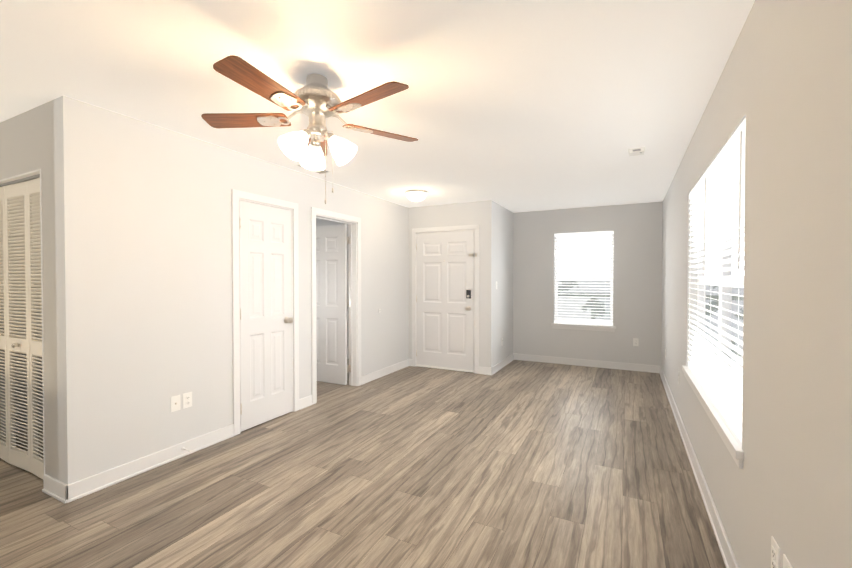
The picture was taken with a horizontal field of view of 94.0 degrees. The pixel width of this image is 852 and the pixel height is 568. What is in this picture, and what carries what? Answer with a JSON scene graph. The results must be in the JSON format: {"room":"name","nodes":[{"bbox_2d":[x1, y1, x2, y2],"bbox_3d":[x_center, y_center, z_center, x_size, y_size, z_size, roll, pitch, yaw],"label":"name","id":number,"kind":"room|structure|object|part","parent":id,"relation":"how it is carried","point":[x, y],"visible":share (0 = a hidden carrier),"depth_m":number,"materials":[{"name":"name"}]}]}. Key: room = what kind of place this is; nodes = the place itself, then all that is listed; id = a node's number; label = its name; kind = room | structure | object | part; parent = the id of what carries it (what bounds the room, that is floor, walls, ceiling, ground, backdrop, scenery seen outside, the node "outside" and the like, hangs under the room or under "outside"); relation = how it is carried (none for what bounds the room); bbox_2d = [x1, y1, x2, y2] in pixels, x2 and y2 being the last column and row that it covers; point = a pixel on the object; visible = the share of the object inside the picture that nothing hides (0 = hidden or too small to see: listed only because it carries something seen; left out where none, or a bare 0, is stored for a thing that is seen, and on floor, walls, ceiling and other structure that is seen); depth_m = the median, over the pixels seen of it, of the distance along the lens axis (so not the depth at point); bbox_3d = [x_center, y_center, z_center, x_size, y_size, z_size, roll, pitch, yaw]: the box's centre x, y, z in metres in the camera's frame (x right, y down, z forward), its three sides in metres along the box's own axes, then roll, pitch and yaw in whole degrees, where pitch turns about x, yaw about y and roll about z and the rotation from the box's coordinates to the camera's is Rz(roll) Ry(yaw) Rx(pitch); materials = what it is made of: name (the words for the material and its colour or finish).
{"room":"empty living room","nodes":[
{"label":"empty living room","id":0,"kind":"room"},
{"bbox_2d":[0,99,57,479],"bbox_3d":[-3.353,0.086,3.053,2.488,2.440,0.120,0,1,27],"label":"wall","id":1,"kind":"structure","parent":0,"point":[26,141],"depth_m":2.50,"materials":[{"name":"paint"}]},
{"bbox_2d":[0,174,43,478],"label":"louvered bifold door","id":2,"kind":"structure","parent":1,"relation":"in","point":[20,253],"depth_m":2.78,"materials":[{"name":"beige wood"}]},
{"bbox_2d":[0,169,44,473],"bbox_3d":[-3.014,0.288,2.883,1.369,2.038,0.122,0,1,27],"label":"door frame","id":3,"kind":"structure","parent":1,"relation":"attached to","point":[35,172],"depth_m":2.52,"materials":[{"name":"white wood"}]},
{"bbox_2d":[54,95,408,484],"bbox_3d":[-1.242,0.068,4.338,0.120,2.440,4.319,0,1,27],"label":"wall","id":4,"kind":"structure","parent":0,"point":[143,230],"depth_m":2.85,"materials":[{"name":"paint"}]},
{"bbox_2d":[58,424,233,503],"bbox_3d":[-1.905,1.256,2.888,0.022,0.105,1.147,0,1,27],"label":"baseboard","id":5,"kind":"structure","parent":4,"relation":"attached to","point":[64,493],"depth_m":2.72,"materials":[{"name":"white wood"}]},
{"bbox_2d":[171,395,180,411],"bbox_3d":[-1.867,0.892,2.966,0.014,0.114,0.070,0,1,27],"label":"outlet","id":6,"kind":"object","parent":4,"relation":"attached to","point":[175,403],"visible":1,"depth_m":2.96,"materials":[{"name":"white plastic"}]},
{"bbox_2d":[183,392,191,408],"bbox_3d":[-1.829,0.891,3.047,0.008,0.114,0.070,0,1,27],"label":"duplex electrical outlet","id":7,"kind":"object","parent":4,"relation":"attached to","point":[187,400],"visible":1,"depth_m":3.04,"materials":[{"name":"white plastic"}]},
{"bbox_2d":[231,189,298,435],"bbox_3d":[-1.531,0.242,3.750,0.134,2.105,0.754,0,1,27],"label":"door frame","id":8,"kind":"structure","parent":4,"relation":"attached to","point":[236,195],"depth_m":3.47,"materials":[{"name":"white wood"}]},
{"bbox_2d":[239,200,292,430],"bbox_3d":[-1.502,0.279,3.733,0.181,2.020,0.606,0,1,27],"label":"closet door","id":9,"kind":"structure","parent":4,"relation":"in","point":[265,271],"depth_m":3.70,"materials":[{"name":"white wood"}]},
{"bbox_2d":[316,224,350,384],"bbox_3d":[-1.305,0.259,5.132,0.780,2.020,0.181,0,1,27],"label":"bedroom door","id":10,"kind":"structure","parent":4,"relation":"in","point":[331,297],"depth_m":5.08,"materials":[{"name":"white wood"}]},
{"bbox_3d":[-0.963,0.259,4.997,0.046,1.710,0.011,0,1,27],"label":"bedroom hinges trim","id":11,"kind":"part","parent":10,"relation":"part of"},
{"bbox_2d":[311,207,360,403],"bbox_3d":[-1.083,0.230,4.655,0.151,2.105,0.873,0,1,27],"label":"door frame","id":12,"kind":"structure","parent":4,"relation":"attached to","point":[354,271],"depth_m":4.96,"materials":[{"name":"white wood"}]},
{"bbox_2d":[361,359,411,384],"bbox_3d":[-0.535,1.218,5.583,0.032,0.105,1.248,0,1,27],"label":"baseboard","id":13,"kind":"structure","parent":4,"relation":"attached to","point":[377,374],"depth_m":5.52,"materials":[{"name":"white wood"}]},
{"bbox_2d":[0,359,725,567],"bbox_3d":[-1.186,1.351,3.405,6.295,0.100,8.357,0,1,27],"label":"floor","id":14,"kind":"structure","parent":0,"point":[520,464],"depth_m":2.51,"materials":[{"name":"brown wood"}]},
{"bbox_2d":[0,0,754,212],"bbox_3d":[-1.186,-1.189,3.369,6.295,0.100,8.357,0,1,27],"label":"ceiling","id":15,"kind":"structure","parent":0,"point":[513,106],"depth_m":2.16,"materials":[{"name":"white paint"}]},
{"bbox_2d":[201,55,417,203],"bbox_3d":[-0.594,-0.779,2.134,1.206,0.685,1.187,0,1,27],"label":"ceiling fan","id":16,"kind":"object","parent":15,"relation":"hanging from","point":[315,99],"visible":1,"depth_m":2.10,"materials":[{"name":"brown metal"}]},
{"label":"blade","id":17,"kind":"part","parent":16,"relation":"part of","materials":[{"name":"brown wood"}]},
{"bbox_3d":[-0.733,-0.895,1.801,0.134,0.006,0.465,-11,-3,21],"label":"blade","id":18,"kind":"part","parent":16,"relation":"part of","materials":[{"name":"brown wood"}]},
{"bbox_3d":[-0.696,-0.905,2.546,0.134,0.006,0.465,11,-2,-15],"label":"blade","id":19,"kind":"part","parent":16,"relation":"part of","materials":[{"name":"brown wood"}]},
{"bbox_3d":[-0.288,-0.896,1.922,0.465,0.006,0.134,1,12,39],"label":"blade","id":20,"kind":"part","parent":16,"relation":"part of","materials":[{"name":"brown wood"}]},
{"label":"blade","id":21,"kind":"part","parent":16,"relation":"part of","materials":[{"name":"brown wood"}]},
{"bbox_2d":[295,164,331,173],"bbox_3d":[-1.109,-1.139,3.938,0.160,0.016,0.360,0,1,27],"label":"shade","id":22,"kind":"object","parent":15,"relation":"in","point":[318,172],"visible":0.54,"depth_m":4.02,"materials":[{"name":"white glass"}]},
{"bbox_2d":[405,189,426,202],"bbox_3d":[-0.122,-1.092,5.009,0.280,0.138,0.280,0,1,27],"label":"flush ceiling light","id":23,"kind":"object","parent":15,"relation":"attached to","point":[416,195],"visible":0.98,"depth_m":4.92,"materials":[{"name":"white glass"}]},
{"bbox_2d":[628,146,645,156],"bbox_3d":[1.787,-1.120,3.370,0.130,0.038,0.130,0,1,27],"label":"smoke detector","id":24,"kind":"object","parent":15,"relation":"attached to","point":[638,151],"visible":1,"depth_m":3.33,"materials":[{"name":"white plastic"}]},
{"bbox_2d":[316,201,482,366],"bbox_3d":[-0.869,0.038,6.502,3.808,2.440,0.120,0,1,27],"label":"wall","id":25,"kind":"structure","parent":0,"point":[457,214],"depth_m":5.84,"materials":[{"name":"paint"}]},
{"bbox_2d":[412,225,478,373],"bbox_3d":[0.293,0.212,5.907,1.078,2.105,0.135,0,1,27],"label":"door frame","id":26,"kind":"structure","parent":25,"relation":"attached to","point":[465,227],"depth_m":5.78,"materials":[{"name":"white wood"}]},
{"bbox_2d":[416,230,476,372],"bbox_3d":[0.283,0.249,5.839,0.980,2.025,0.118,0,1,27],"label":"entry door","id":27,"kind":"structure","parent":25,"relation":"in","point":[445,300],"depth_m":5.85,"materials":[{"name":"white wood"}]},
{"bbox_2d":[483,200,512,366],"bbox_3d":[1.127,0.044,6.095,0.120,2.440,1.196,0,1,27],"label":"wall","id":28,"kind":"structure","parent":0,"point":[497,267],"depth_m":5.79,"materials":[{"name":"paint"}]},
{"bbox_2d":[486,353,513,374],"bbox_3d":[1.162,1.212,6.055,0.050,0.105,1.171,0,1,27],"label":"baseboard","id":29,"kind":"structure","parent":28,"relation":"attached to","point":[489,370],"depth_m":5.87,"materials":[{"name":"white wood"}]},
{"bbox_2d":[513,201,661,365],"bbox_3d":[2.373,0.042,6.202,2.247,2.440,0.120,0,1,27],"label":"wall","id":30,"kind":"structure","parent":0,"point":[636,228],"depth_m":6.01,"materials":[{"name":"paint"}]},
{"bbox_2d":[551,232,615,331],"bbox_3d":[2.434,-0.045,6.154,0.925,1.505,0.148,0,1,27],"label":"window","id":31,"kind":"structure","parent":30,"relation":"in","point":[583,327],"depth_m":6.16,"materials":[{"name":"white plastic"}]},
{"bbox_2d":[554,231,613,325],"bbox_3d":[2.424,-0.087,6.133,0.843,1.416,0.062,0,1,27],"label":"window blinds","id":32,"kind":"object","parent":31,"relation":"attached to","point":[581,234],"visible":0.94,"depth_m":6.12,"materials":[{"name":"white plastic"}]},
{"bbox_2d":[514,353,657,372],"bbox_3d":[2.383,1.211,6.133,2.102,0.105,0.022,0,1,27],"label":"baseboard","id":33,"kind":"structure","parent":30,"relation":"attached to","point":[524,357],"depth_m":6.08,"materials":[{"name":"white wood"}]},
{"bbox_2d":[633,338,638,345],"bbox_3d":[3.061,0.848,5.793,0.070,0.114,0.008,0,1,27],"label":"electrical outlet","id":34,"kind":"object","parent":30,"relation":"attached to","point":[635,341],"visible":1,"depth_m":5.79,"materials":[{"name":"white plastic"}]},
{"bbox_2d":[661,0,851,567],"bbox_3d":[1.569,0.101,1.993,0.120,2.440,8.357,0,1,27],"label":"wall","id":35,"kind":"structure","parent":0,"point":[783,86],"depth_m":1.24,"materials":[{"name":"paint"}]},
{"bbox_2d":[658,366,738,567],"bbox_3d":[1.506,1.268,2.041,0.022,0.105,8.117,0,1,27],"label":"baseboard","id":36,"kind":"structure","parent":35,"relation":"attached to","point":[730,561],"depth_m":2.39,"materials":[{"name":"white wood"}]},
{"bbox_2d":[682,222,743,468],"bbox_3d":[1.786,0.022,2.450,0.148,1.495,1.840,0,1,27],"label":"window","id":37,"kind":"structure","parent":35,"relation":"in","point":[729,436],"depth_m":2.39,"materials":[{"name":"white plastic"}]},
{"bbox_2d":[688,118,745,441],"bbox_3d":[1.765,-0.021,2.460,0.062,1.406,1.758,0,1,27],"label":"window blinds","id":38,"kind":"object","parent":37,"relation":"attached to","point":[717,195],"visible":0.92,"depth_m":2.20,"materials":[{"name":"white plastic"}]},
{"bbox_2d":[771,536,779,567],"bbox_3d":[1.140,0.900,1.299,0.008,0.114,0.070,0,1,27],"label":"electrical outlet","id":39,"kind":"object","parent":35,"relation":"attached to","point":[775,555],"visible":1,"depth_m":1.29,"materials":[{"name":"white plastic"}]},
{"bbox_2d":[783,554,792,567],"bbox_3d":[1.087,0.892,1.199,0.014,0.114,0.070,0,1,27],"label":"electrical outlet","id":40,"kind":"object","parent":35,"relation":"attached to","point":[786,563],"visible":1,"depth_m":1.21,"materials":[{"name":"white plastic"}]},
{"label":"outside","id":41,"kind":"structure","parent":0,"visible":0},
{"bbox_2d":[558,215,744,386],"bbox_3d":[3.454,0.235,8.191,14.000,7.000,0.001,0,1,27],"label":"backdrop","id":42,"kind":"structure","parent":41,"point":[734,290],"depth_m":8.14,"materials":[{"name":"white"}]}
]}

